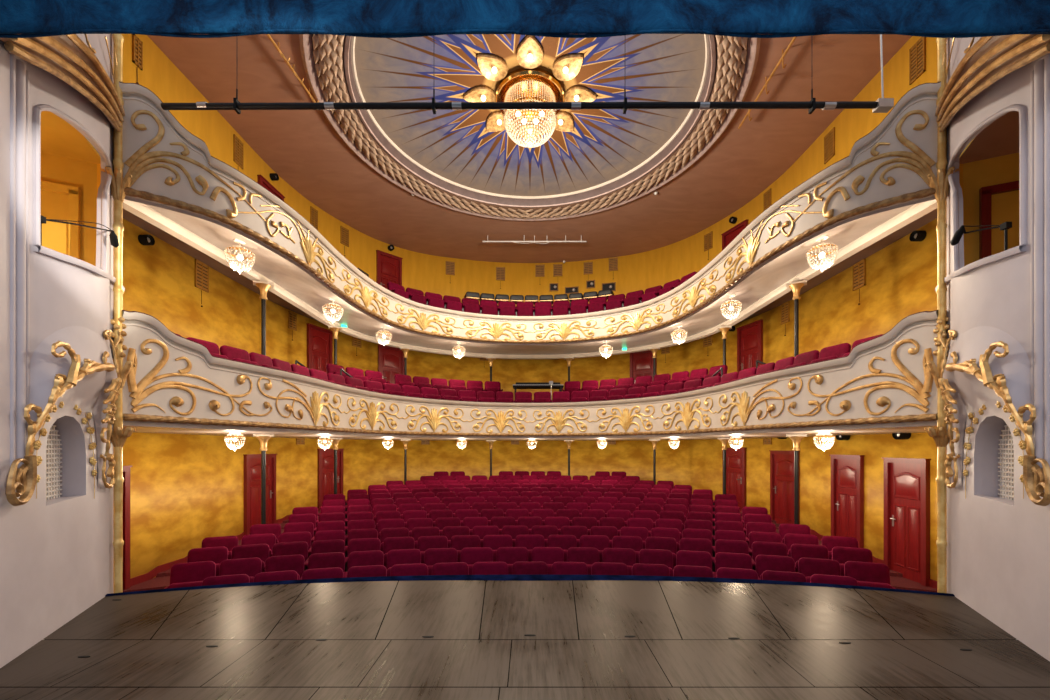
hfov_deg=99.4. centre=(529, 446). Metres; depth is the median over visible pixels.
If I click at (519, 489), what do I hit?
seat
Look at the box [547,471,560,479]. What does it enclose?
seat
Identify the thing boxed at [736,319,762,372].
door
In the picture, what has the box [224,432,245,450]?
chandelier
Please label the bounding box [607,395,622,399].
seat cushion
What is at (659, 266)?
wall
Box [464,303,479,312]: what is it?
seat cushion
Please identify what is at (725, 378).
seat
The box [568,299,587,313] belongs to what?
seat
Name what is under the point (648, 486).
seat
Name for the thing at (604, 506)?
seat
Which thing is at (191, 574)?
seat
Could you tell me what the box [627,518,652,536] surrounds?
seat
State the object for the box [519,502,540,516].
seat
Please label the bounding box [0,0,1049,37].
stage curtain
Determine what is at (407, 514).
seat
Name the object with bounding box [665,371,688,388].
seat
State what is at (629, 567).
seat cushion
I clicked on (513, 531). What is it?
seat
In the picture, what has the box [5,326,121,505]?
ornament
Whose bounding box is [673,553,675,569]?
seat cushion
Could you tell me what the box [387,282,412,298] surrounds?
seat
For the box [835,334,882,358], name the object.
seat
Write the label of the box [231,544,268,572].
seat
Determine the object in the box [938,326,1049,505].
ornament
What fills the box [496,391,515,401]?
seat
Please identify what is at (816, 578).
seat
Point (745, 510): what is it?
seat
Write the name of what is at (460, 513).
seat
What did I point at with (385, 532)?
seat
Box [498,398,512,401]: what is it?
seat cushion
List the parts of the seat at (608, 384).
backrest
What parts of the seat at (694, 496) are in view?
backrest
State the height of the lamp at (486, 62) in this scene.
0.125 m
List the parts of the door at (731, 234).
raised panel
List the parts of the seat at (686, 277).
backrest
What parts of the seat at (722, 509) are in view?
backrest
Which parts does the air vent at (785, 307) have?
frame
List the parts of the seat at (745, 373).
backrest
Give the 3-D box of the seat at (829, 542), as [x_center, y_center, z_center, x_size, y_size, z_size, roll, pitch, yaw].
[5.069,1.903,7.227,0.578,0.845,0.407,0,0,23]
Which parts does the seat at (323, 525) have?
backrest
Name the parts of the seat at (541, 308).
backrest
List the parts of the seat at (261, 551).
backrest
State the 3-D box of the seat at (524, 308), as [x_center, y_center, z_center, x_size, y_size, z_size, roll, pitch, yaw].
[-0.140,-3.823,12.891,0.578,0.845,0.407,0,0,-2]
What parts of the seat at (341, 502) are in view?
backrest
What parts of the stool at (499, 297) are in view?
padded seat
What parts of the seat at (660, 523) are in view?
backrest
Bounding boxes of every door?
[123,466,131,589]
[243,454,276,535]
[257,175,284,200]
[306,323,332,373]
[317,449,342,507]
[376,250,402,288]
[378,344,403,383]
[630,350,656,382]
[721,219,748,249]
[726,448,746,507]
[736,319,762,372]
[769,450,799,523]
[829,454,863,547]
[882,457,930,585]
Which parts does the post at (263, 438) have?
bearing plate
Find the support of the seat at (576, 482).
on the floor at (572, 580)
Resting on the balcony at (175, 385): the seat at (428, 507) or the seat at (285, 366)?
the seat at (285, 366)
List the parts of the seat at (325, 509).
backrest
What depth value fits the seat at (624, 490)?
12.37 m
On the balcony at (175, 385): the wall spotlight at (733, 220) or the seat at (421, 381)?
the seat at (421, 381)
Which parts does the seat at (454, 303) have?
backrest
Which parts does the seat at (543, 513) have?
backrest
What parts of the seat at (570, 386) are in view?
backrest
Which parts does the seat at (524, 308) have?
backrest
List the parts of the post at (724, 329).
bearing plate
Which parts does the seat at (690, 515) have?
backrest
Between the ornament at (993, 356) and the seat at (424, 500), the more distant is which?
the seat at (424, 500)
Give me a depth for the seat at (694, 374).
11.57 m
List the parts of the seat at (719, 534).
backrest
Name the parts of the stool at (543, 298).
padded seat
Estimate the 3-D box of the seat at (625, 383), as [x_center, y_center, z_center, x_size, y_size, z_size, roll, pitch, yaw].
[2.767,-1.623,13.056,0.578,0.845,0.407,0,0,33]
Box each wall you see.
[0,34,113,667]
[41,153,96,265]
[86,139,100,194]
[122,34,936,305]
[123,218,936,400]
[123,432,936,580]
[946,37,1049,660]
[959,139,973,194]
[963,153,1018,265]
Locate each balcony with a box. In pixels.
[119,82,940,358]
[122,310,937,440]
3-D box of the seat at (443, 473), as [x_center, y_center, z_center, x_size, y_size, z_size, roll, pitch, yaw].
[-3.004,1.257,15.018,0.578,0.845,0.407,0,0,-9]
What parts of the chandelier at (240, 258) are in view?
crystal crown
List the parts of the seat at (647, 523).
backrest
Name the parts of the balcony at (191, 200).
rope moulding, beam cornice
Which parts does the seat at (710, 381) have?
backrest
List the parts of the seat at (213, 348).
backrest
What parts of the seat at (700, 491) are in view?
backrest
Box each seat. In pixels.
[164,561,215,588]
[186,337,234,360]
[187,546,227,575]
[201,536,237,558]
[202,574,249,585]
[219,557,261,582]
[220,345,257,364]
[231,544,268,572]
[241,533,275,556]
[249,352,281,369]
[250,524,280,542]
[254,570,297,581]
[265,555,304,579]
[272,358,299,373]
[272,541,307,570]
[279,531,310,557]
[283,514,315,534]
[284,522,313,544]
[291,364,317,378]
[292,507,317,527]
[302,567,342,579]
[305,539,345,569]
[308,552,344,574]
[309,369,334,382]
[309,530,345,554]
[312,521,345,541]
[315,512,345,531]
[317,506,345,522]
[318,499,344,515]
[320,494,345,508]
[326,363,354,377]
[327,373,351,386]
[343,550,383,577]
[345,367,371,386]
[345,377,368,390]
[345,489,366,504]
[345,493,367,511]
[345,499,369,517]
[345,505,370,525]
[345,512,372,534]
[345,519,374,545]
[345,529,377,556]
[345,538,379,571]
[347,565,386,577]
[364,370,389,389]
[364,380,391,393]
[368,485,385,498]
[369,489,388,500]
[370,493,390,510]
[371,498,393,516]
[373,504,396,520]
[375,511,399,531]
[378,519,403,539]
[380,527,408,551]
[383,383,408,395]
[383,537,414,569]
[386,481,402,488]
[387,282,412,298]
[387,549,420,575]
[388,484,405,492]
[390,488,409,498]
[390,563,427,575]
[393,492,412,504]
[394,374,417,391]
[396,498,416,510]
[399,504,421,518]
[402,385,426,397]
[403,510,426,527]
[405,480,421,488]
[406,288,429,304]
[407,518,432,536]
[408,484,425,492]
[411,488,429,497]
[412,527,439,548]
[413,376,434,393]
[415,492,434,503]
[417,536,447,563]
[419,497,439,509]
[420,476,435,483]
[421,387,441,398]
[424,292,447,308]
[424,480,439,487]
[424,503,445,517]
[424,548,456,574]
[428,484,444,491]
[429,510,452,526]
[431,378,451,394]
[432,488,449,496]
[432,562,468,574]
[434,471,448,479]
[435,517,460,535]
[437,492,455,502]
[438,476,452,483]
[439,389,462,400]
[442,480,457,487]
[442,497,462,509]
[442,526,469,547]
[443,295,464,310]
[447,484,463,491]
[448,503,469,516]
[449,379,466,396]
[450,471,464,479]
[451,535,479,561]
[452,488,469,496]
[455,476,469,483]
[455,509,477,525]
[458,390,479,401]
[458,492,476,502]
[460,480,475,487]
[461,547,492,574]
[462,298,482,313]
[463,517,487,534]
[465,497,484,508]
[466,483,482,491]
[467,380,484,397]
[472,475,486,483]
[472,487,489,496]
[472,503,493,516]
[472,526,498,546]
[472,562,507,574]
[477,391,495,401]
[478,480,493,486]
[479,491,497,502]
[480,300,500,314]
[481,509,503,525]
[483,535,511,561]
[484,381,502,399]
[484,483,500,490]
[487,497,506,508]
[489,475,503,482]
[491,517,514,534]
[492,487,509,496]
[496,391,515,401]
[496,480,511,486]
[496,502,516,516]
[496,547,527,574]
[498,301,517,315]
[499,471,512,479]
[500,491,518,501]
[502,526,528,546]
[503,483,519,490]
[506,475,520,482]
[506,509,528,525]
[509,497,528,508]
[511,487,528,496]
[512,562,547,574]
[513,480,528,486]
[514,392,533,402]
[515,302,534,315]
[515,471,528,479]
[515,535,544,561]
[518,517,541,534]
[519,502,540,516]
[521,491,538,501]
[522,475,537,482]
[522,483,537,490]
[531,471,544,479]
[531,480,546,486]
[531,487,548,496]
[531,497,550,508]
[531,509,553,525]
[531,526,557,546]
[532,392,551,402]
[532,547,563,574]
[533,302,552,315]
[539,475,553,482]
[540,483,556,490]
[541,491,559,501]
[543,502,563,516]
[545,517,568,534]
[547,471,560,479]
[548,480,563,486]
[548,535,576,561]
[550,301,569,314]
[550,391,569,401]
[550,487,567,496]
[552,562,587,574]
[553,497,572,508]
[556,475,570,482]
[556,509,578,525]
[559,483,575,490]
[561,526,587,546]
[562,381,580,399]
[562,491,580,502]
[566,480,581,486]
[566,503,587,516]
[567,547,598,574]
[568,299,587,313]
[570,391,588,401]
[570,487,587,496]
[572,517,596,534]
[573,475,587,483]
[575,497,594,508]
[577,483,593,491]
[579,380,597,397]
[580,535,608,561]
[582,509,604,525]
[583,492,601,502]
[584,480,599,487]
[585,297,606,312]
[588,390,607,400]
[590,476,604,483]
[590,488,607,496]
[590,503,611,516]
[590,526,617,547]
[591,562,627,574]
[595,471,609,479]
[596,379,615,395]
[596,484,612,491]
[597,497,617,509]
[599,517,624,535]
[602,294,624,309]
[602,480,617,487]
[603,388,626,399]
[603,548,635,574]
[604,492,622,502]
[607,476,621,483]
[607,510,630,526]
[610,488,627,496]
[611,471,625,479]
[612,536,642,563]
[613,377,633,394]
[614,503,635,517]
[615,484,631,491]
[620,290,643,306]
[620,480,635,487]
[620,497,640,509]
[620,527,647,548]
[624,386,644,398]
[624,476,639,483]
[625,492,644,503]
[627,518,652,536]
[630,376,652,392]
[630,488,648,497]
[632,563,669,575]
[633,510,656,527]
[634,484,651,492]
[638,285,662,302]
[638,480,654,488]
[638,504,660,518]
[639,549,672,575]
[641,384,663,396]
[643,498,663,510]
[645,537,676,569]
[647,373,670,390]
[647,492,666,504]
[650,488,669,498]
[651,527,679,551]
[654,279,680,295]
[654,484,671,492]
[656,519,681,539]
[657,481,673,488]
[659,382,682,394]
[660,511,684,531]
[663,504,686,520]
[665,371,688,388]
[666,498,688,516]
[669,493,689,510]
[670,271,696,288]
[671,489,690,500]
[673,565,712,577]
[674,379,702,392]
[674,485,691,498]
[676,550,716,577]
[680,538,714,571]
[682,368,707,384]
[682,529,714,556]
[685,519,714,545]
[687,512,714,534]
[689,505,714,525]
[690,499,714,517]
[691,376,720,390]
[692,493,714,511]
[693,489,714,504]
[700,365,727,379]
[714,372,738,385]
[714,494,739,508]
[714,506,742,522]
[714,512,744,531]
[714,521,747,541]
[714,530,750,554]
[714,539,754,569]
[715,499,741,515]
[715,552,758,579]
[717,567,757,579]
[730,367,756,381]
[742,507,767,527]
[744,514,776,534]
[746,522,775,544]
[749,362,774,376]
[749,531,780,557]
[752,541,787,570]
[755,555,794,579]
[762,570,805,581]
[766,356,794,372]
[779,524,809,542]
[784,533,818,556]
[785,350,819,368]
[791,544,828,572]
[798,557,840,582]
[810,343,850,363]
[810,574,857,585]
[822,536,858,558]
[832,546,872,575]
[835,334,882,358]
[844,561,895,588]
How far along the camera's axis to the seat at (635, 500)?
10.95 m
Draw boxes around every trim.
[10,54,28,467]
[34,104,112,271]
[34,245,124,290]
[41,181,80,259]
[105,575,954,595]
[935,245,1025,290]
[947,104,1025,271]
[979,181,1018,259]
[1031,54,1049,467]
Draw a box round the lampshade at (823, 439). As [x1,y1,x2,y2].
[813,437,834,448]
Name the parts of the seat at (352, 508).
backrest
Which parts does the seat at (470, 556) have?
backrest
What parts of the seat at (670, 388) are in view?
backrest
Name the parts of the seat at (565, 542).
backrest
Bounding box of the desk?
[513,382,563,399]
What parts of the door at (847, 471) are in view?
raised panel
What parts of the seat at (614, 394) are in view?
backrest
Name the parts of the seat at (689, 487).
backrest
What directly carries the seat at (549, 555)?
on the floor at (572, 580)
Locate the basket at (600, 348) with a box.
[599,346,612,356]
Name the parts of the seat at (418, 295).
backrest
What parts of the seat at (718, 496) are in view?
backrest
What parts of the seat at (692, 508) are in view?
backrest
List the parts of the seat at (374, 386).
backrest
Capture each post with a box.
[253,280,273,355]
[253,434,273,523]
[328,326,342,364]
[328,438,342,493]
[400,347,410,374]
[400,439,410,484]
[486,357,495,380]
[486,440,495,475]
[564,357,573,380]
[564,440,573,475]
[649,347,659,378]
[649,439,659,484]
[717,326,731,364]
[717,438,731,493]
[786,280,806,356]
[786,434,806,523]
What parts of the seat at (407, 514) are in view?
backrest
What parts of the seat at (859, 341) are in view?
backrest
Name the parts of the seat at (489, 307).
backrest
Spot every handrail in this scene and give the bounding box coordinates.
[340,368,352,377]
[711,367,722,376]
[756,360,765,367]
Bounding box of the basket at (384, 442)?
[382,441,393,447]
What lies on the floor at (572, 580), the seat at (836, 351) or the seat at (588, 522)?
the seat at (588, 522)
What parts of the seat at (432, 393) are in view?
backrest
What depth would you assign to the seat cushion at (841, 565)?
6.54 m
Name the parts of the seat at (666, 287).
backrest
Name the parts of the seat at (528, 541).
backrest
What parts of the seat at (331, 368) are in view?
backrest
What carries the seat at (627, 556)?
on the floor at (572, 580)
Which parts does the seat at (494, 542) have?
backrest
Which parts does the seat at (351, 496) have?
backrest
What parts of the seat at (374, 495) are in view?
backrest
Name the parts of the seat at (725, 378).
backrest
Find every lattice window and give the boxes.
[46,417,75,502]
[984,417,1013,502]
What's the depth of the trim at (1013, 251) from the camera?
3.91 m
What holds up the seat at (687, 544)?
on the floor at (572, 580)
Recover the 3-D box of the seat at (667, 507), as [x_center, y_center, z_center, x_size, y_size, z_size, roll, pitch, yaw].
[3.264,1.727,9.990,0.578,0.845,0.407,0,0,12]
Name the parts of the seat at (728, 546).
backrest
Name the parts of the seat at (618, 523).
backrest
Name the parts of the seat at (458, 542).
backrest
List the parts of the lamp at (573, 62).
bulb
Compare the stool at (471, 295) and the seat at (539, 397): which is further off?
the stool at (471, 295)
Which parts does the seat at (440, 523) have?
backrest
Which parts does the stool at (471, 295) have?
padded seat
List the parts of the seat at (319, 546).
backrest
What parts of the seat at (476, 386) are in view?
backrest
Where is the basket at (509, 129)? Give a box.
[503,97,556,147]
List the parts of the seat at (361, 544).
backrest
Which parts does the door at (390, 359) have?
raised panel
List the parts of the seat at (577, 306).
backrest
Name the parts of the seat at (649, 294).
backrest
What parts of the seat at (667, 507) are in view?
backrest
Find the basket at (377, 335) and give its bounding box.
[376,332,391,343]
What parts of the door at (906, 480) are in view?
raised panel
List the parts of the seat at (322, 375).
backrest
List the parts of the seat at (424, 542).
backrest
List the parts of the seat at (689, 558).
backrest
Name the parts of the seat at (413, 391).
backrest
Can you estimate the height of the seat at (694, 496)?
0.845 m
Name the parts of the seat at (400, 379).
backrest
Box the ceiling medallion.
[299,34,760,220]
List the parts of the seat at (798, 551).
backrest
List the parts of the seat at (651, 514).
backrest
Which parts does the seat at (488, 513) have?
backrest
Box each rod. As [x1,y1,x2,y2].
[266,34,318,101]
[738,37,795,128]
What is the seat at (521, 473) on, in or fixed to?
on the floor at (572, 580)
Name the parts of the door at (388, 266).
raised panel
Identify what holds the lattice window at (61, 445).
in the wall at (57, 556)
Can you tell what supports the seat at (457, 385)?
on the balcony at (175, 385)
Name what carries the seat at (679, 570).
on the floor at (572, 580)
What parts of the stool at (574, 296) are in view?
padded seat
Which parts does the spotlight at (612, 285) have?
dark pane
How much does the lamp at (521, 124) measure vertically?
0.125 m
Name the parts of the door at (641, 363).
raised panel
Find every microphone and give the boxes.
[41,215,118,247]
[950,222,1011,250]
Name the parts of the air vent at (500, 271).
frame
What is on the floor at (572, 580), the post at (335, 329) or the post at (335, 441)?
the post at (335, 441)
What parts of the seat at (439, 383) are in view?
backrest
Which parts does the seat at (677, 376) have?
backrest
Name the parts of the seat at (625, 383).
backrest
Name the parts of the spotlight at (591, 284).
dark pane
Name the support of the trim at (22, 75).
attached to the wall at (57, 556)
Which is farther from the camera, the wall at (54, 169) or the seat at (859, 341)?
the seat at (859, 341)
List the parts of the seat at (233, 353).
backrest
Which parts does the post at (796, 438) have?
bearing plate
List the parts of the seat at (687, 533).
backrest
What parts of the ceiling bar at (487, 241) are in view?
rail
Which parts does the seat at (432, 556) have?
backrest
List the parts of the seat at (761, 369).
backrest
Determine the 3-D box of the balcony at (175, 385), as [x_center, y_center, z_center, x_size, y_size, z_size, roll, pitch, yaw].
[0.000,-0.896,10.937,13.020,1.312,12.006,0,0,0]
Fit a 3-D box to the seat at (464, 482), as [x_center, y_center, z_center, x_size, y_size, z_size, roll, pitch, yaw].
[-1.914,1.447,13.746,0.578,0.845,0.407,0,0,-6]
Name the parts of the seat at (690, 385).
backrest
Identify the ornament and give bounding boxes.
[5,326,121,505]
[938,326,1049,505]
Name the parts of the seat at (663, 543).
backrest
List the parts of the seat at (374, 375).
backrest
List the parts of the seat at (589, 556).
backrest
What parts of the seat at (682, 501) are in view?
backrest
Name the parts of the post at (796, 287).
bearing plate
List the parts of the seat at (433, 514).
backrest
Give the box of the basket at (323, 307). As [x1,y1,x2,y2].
[322,305,342,320]
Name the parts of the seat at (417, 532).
backrest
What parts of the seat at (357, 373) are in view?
backrest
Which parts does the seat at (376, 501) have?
backrest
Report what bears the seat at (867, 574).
on the floor at (572, 580)
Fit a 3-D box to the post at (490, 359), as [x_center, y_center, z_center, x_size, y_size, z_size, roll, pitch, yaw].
[-1.364,-2.240,15.559,0.340,1.760,0.260,0,0,-5]
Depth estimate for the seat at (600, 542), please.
7.59 m
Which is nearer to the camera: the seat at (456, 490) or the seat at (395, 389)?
the seat at (395, 389)
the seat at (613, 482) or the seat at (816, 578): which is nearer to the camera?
the seat at (816, 578)
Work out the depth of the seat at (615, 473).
15.11 m
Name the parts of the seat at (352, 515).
backrest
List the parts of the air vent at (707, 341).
frame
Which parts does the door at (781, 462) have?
raised panel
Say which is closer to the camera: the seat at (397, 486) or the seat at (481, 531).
the seat at (481, 531)
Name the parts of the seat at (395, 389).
backrest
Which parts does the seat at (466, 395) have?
backrest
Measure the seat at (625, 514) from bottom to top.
0.845 m
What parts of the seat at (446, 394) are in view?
backrest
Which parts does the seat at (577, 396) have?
backrest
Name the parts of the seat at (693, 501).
backrest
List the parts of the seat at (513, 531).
backrest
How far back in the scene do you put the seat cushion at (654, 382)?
12.26 m
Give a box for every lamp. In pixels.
[463,85,495,101]
[476,54,507,80]
[486,111,510,131]
[516,35,543,68]
[519,124,540,141]
[549,111,573,131]
[552,54,583,80]
[564,85,596,101]
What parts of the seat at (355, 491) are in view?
backrest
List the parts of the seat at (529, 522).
backrest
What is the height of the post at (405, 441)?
2.018 m
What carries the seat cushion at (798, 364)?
on the seat at (805, 358)
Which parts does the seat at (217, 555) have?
backrest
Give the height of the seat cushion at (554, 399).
0.402 m
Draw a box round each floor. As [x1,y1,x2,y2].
[0,511,1049,699]
[0,580,1049,699]
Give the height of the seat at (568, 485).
0.845 m
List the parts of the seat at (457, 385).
backrest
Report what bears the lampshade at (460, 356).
on the chandelier at (457, 347)
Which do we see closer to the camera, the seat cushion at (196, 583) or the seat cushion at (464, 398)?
the seat cushion at (196, 583)
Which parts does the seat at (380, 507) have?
backrest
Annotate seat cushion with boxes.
[167,581,202,588]
[209,352,227,358]
[215,564,219,575]
[232,358,257,364]
[261,560,264,572]
[262,364,281,369]
[333,372,348,377]
[352,375,367,386]
[353,386,368,390]
[370,377,385,389]
[370,388,386,393]
[384,553,386,569]
[388,391,404,395]
[394,288,408,298]
[399,381,413,391]
[407,393,422,397]
[410,293,426,303]
[417,383,431,393]
[421,551,424,563]
[425,394,440,398]
[428,297,443,307]
[428,566,432,574]
[434,384,448,394]
[443,396,458,400]
[446,301,461,310]
[452,386,465,396]
[457,550,460,561]
[461,397,476,401]
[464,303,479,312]
[468,564,473,574]
[469,387,483,397]
[479,397,494,401]
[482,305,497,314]
[486,387,500,399]
[493,550,496,561]
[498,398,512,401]
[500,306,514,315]
[508,564,512,574]
[516,398,531,402]
[517,307,532,315]
[528,550,531,561]
[534,398,549,402]
[535,307,550,315]
[547,564,551,574]
[553,306,567,314]
[553,398,567,401]
[563,550,566,561]
[564,387,578,399]
[570,304,585,313]
[571,397,585,401]
[581,386,595,397]
[586,564,591,574]
[588,302,603,311]
[589,396,604,400]
[599,385,613,395]
[599,550,602,561]
[606,299,621,309]
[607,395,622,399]
[616,384,630,394]
[624,296,639,306]
[625,394,640,398]
[627,566,631,574]
[633,382,648,392]
[635,551,638,563]
[642,291,656,301]
[643,392,658,396]
[651,380,665,390]
[659,286,671,295]
[661,390,676,394]
[668,378,684,388]
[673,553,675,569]
[679,388,695,392]
[686,376,702,384]
[697,385,711,388]
[704,373,720,378]
[785,363,806,368]
[795,560,798,572]
[810,356,837,363]
[840,564,844,575]
[857,581,892,588]
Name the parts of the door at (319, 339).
raised panel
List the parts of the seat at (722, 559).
backrest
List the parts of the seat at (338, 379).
backrest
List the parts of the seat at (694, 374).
backrest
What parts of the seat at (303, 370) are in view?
backrest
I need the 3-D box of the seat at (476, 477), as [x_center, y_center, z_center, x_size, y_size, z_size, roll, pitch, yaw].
[-1.641,1.357,14.474,0.578,0.845,0.407,0,0,-5]
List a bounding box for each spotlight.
[138,235,154,244]
[269,173,278,180]
[388,244,393,250]
[549,283,557,290]
[565,286,578,293]
[586,280,594,288]
[602,282,615,290]
[729,216,736,223]
[836,435,849,439]
[892,433,910,439]
[909,230,926,240]
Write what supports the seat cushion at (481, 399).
on the seat at (484, 396)
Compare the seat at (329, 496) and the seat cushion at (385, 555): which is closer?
the seat cushion at (385, 555)
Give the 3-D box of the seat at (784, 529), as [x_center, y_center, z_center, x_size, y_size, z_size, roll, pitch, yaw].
[4.828,1.845,8.074,0.578,0.845,0.407,0,0,20]
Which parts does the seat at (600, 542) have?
backrest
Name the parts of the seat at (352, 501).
backrest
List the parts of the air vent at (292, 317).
frame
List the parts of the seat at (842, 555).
backrest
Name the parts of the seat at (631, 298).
backrest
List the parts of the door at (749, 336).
raised panel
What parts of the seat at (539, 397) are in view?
backrest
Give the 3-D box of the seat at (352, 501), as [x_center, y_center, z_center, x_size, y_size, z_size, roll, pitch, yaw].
[-4.063,1.667,10.517,0.578,0.845,0.407,0,0,-15]
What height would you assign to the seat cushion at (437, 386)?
0.402 m
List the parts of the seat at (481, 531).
backrest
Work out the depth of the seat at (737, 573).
5.86 m
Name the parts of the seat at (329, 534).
backrest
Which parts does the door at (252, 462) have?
raised panel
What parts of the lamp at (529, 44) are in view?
bulb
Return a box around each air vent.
[132,34,142,83]
[195,259,208,306]
[233,134,242,168]
[288,311,296,340]
[296,438,304,444]
[310,206,317,230]
[340,226,348,255]
[352,336,360,355]
[421,440,429,444]
[446,261,454,282]
[496,267,504,288]
[535,264,543,276]
[553,264,561,276]
[584,262,592,281]
[608,440,615,443]
[609,257,617,278]
[661,347,669,362]
[703,335,712,355]
[704,231,712,259]
[763,438,771,444]
[764,188,770,210]
[781,301,789,335]
[824,127,834,163]
[853,259,865,304]
[909,37,925,84]
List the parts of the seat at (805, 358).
backrest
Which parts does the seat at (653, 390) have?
backrest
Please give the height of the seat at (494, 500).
0.845 m
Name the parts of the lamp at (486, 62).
bulb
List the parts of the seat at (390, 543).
backrest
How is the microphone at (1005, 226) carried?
on the trim at (1013, 251)
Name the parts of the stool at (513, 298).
padded seat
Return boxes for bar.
[161,34,893,113]
[482,235,586,243]
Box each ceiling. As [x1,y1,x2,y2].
[41,111,100,163]
[147,34,911,262]
[959,111,1018,163]
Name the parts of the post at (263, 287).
bearing plate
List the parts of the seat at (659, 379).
backrest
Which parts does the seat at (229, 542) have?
backrest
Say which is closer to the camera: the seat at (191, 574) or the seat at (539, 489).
the seat at (191, 574)
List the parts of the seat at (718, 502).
backrest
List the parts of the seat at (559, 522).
backrest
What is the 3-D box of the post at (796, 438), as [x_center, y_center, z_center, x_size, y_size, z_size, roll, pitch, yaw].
[5.079,0.985,8.480,0.340,2.445,0.260,0,0,31]
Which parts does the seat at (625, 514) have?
backrest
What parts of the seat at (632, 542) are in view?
backrest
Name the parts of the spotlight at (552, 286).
dark pane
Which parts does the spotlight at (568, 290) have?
dark pane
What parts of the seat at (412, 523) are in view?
backrest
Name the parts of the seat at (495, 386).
backrest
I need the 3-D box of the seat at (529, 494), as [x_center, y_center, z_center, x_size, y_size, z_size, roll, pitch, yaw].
[0.002,1.607,11.744,0.578,0.845,0.407,0,0,0]
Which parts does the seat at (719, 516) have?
backrest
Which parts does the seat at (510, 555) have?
backrest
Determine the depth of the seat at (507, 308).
12.75 m
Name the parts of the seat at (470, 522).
backrest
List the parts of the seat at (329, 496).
backrest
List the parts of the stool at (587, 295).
padded seat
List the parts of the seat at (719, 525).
backrest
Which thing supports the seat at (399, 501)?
on the floor at (572, 580)
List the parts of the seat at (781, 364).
backrest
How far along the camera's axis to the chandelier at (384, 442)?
12.13 m
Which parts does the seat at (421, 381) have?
backrest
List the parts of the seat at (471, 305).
backrest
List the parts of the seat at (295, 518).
backrest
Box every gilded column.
[100,34,135,592]
[924,38,959,592]
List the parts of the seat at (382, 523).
backrest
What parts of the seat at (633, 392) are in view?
backrest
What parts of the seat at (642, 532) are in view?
backrest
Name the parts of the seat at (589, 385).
backrest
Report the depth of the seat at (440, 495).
11.70 m
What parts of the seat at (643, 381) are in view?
backrest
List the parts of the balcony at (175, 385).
rope moulding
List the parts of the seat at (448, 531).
backrest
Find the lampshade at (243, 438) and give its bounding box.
[224,437,245,448]
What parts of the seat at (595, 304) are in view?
backrest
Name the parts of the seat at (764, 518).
backrest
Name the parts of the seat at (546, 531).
backrest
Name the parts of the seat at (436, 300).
backrest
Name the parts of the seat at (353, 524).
backrest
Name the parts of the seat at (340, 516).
backrest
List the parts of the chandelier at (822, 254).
crystal crown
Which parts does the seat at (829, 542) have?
backrest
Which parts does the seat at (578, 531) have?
backrest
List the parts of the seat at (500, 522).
backrest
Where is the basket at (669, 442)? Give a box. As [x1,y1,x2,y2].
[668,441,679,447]
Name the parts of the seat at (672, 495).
backrest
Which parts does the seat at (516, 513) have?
backrest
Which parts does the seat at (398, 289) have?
backrest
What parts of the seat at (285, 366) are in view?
backrest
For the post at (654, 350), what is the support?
on the balcony at (175, 385)
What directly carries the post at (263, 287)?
attached to the balcony at (191, 200)
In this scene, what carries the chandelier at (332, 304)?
hanging from the balcony at (191, 200)
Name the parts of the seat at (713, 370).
backrest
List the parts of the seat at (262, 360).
backrest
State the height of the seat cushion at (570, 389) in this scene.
0.402 m
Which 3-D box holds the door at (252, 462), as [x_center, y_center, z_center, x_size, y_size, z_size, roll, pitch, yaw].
[-6.469,1.100,10.694,0.115,1.860,1.171,0,0,1]
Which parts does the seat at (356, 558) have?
backrest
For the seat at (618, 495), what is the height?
0.845 m
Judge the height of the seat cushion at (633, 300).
0.402 m
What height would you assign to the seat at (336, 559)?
0.845 m
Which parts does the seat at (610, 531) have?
backrest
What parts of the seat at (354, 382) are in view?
backrest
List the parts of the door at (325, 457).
raised panel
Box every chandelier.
[224,239,255,272]
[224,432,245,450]
[318,436,331,449]
[322,298,342,321]
[376,327,391,344]
[382,438,393,448]
[452,343,465,358]
[457,439,466,448]
[496,68,563,147]
[527,439,536,448]
[597,439,606,448]
[599,342,612,357]
[668,438,679,448]
[671,326,686,343]
[720,295,741,319]
[729,436,742,449]
[806,236,838,270]
[813,432,834,450]
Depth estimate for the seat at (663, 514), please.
9.43 m
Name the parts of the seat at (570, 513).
backrest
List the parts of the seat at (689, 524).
backrest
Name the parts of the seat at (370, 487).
backrest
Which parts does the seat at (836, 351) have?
backrest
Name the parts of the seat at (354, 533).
backrest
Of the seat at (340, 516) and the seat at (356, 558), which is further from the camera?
the seat at (340, 516)
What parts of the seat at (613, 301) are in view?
backrest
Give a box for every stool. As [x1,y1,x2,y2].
[464,292,479,300]
[479,293,494,300]
[495,294,508,303]
[510,295,523,304]
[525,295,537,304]
[539,295,552,313]
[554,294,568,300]
[569,293,583,306]
[583,291,598,301]
[598,289,613,298]
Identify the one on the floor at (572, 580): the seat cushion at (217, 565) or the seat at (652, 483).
the seat at (652, 483)
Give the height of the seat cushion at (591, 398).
0.402 m
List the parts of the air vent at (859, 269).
frame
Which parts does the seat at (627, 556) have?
backrest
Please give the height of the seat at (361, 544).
0.845 m
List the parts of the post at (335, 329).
bearing plate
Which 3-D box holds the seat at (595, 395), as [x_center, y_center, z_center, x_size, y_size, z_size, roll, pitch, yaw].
[1.906,-1.203,12.537,0.578,0.845,0.407,0,0,26]
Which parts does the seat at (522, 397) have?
backrest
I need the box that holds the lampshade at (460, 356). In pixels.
[452,347,465,357]
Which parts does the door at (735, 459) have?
raised panel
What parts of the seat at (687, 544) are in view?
backrest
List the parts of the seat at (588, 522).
backrest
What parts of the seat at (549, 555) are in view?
backrest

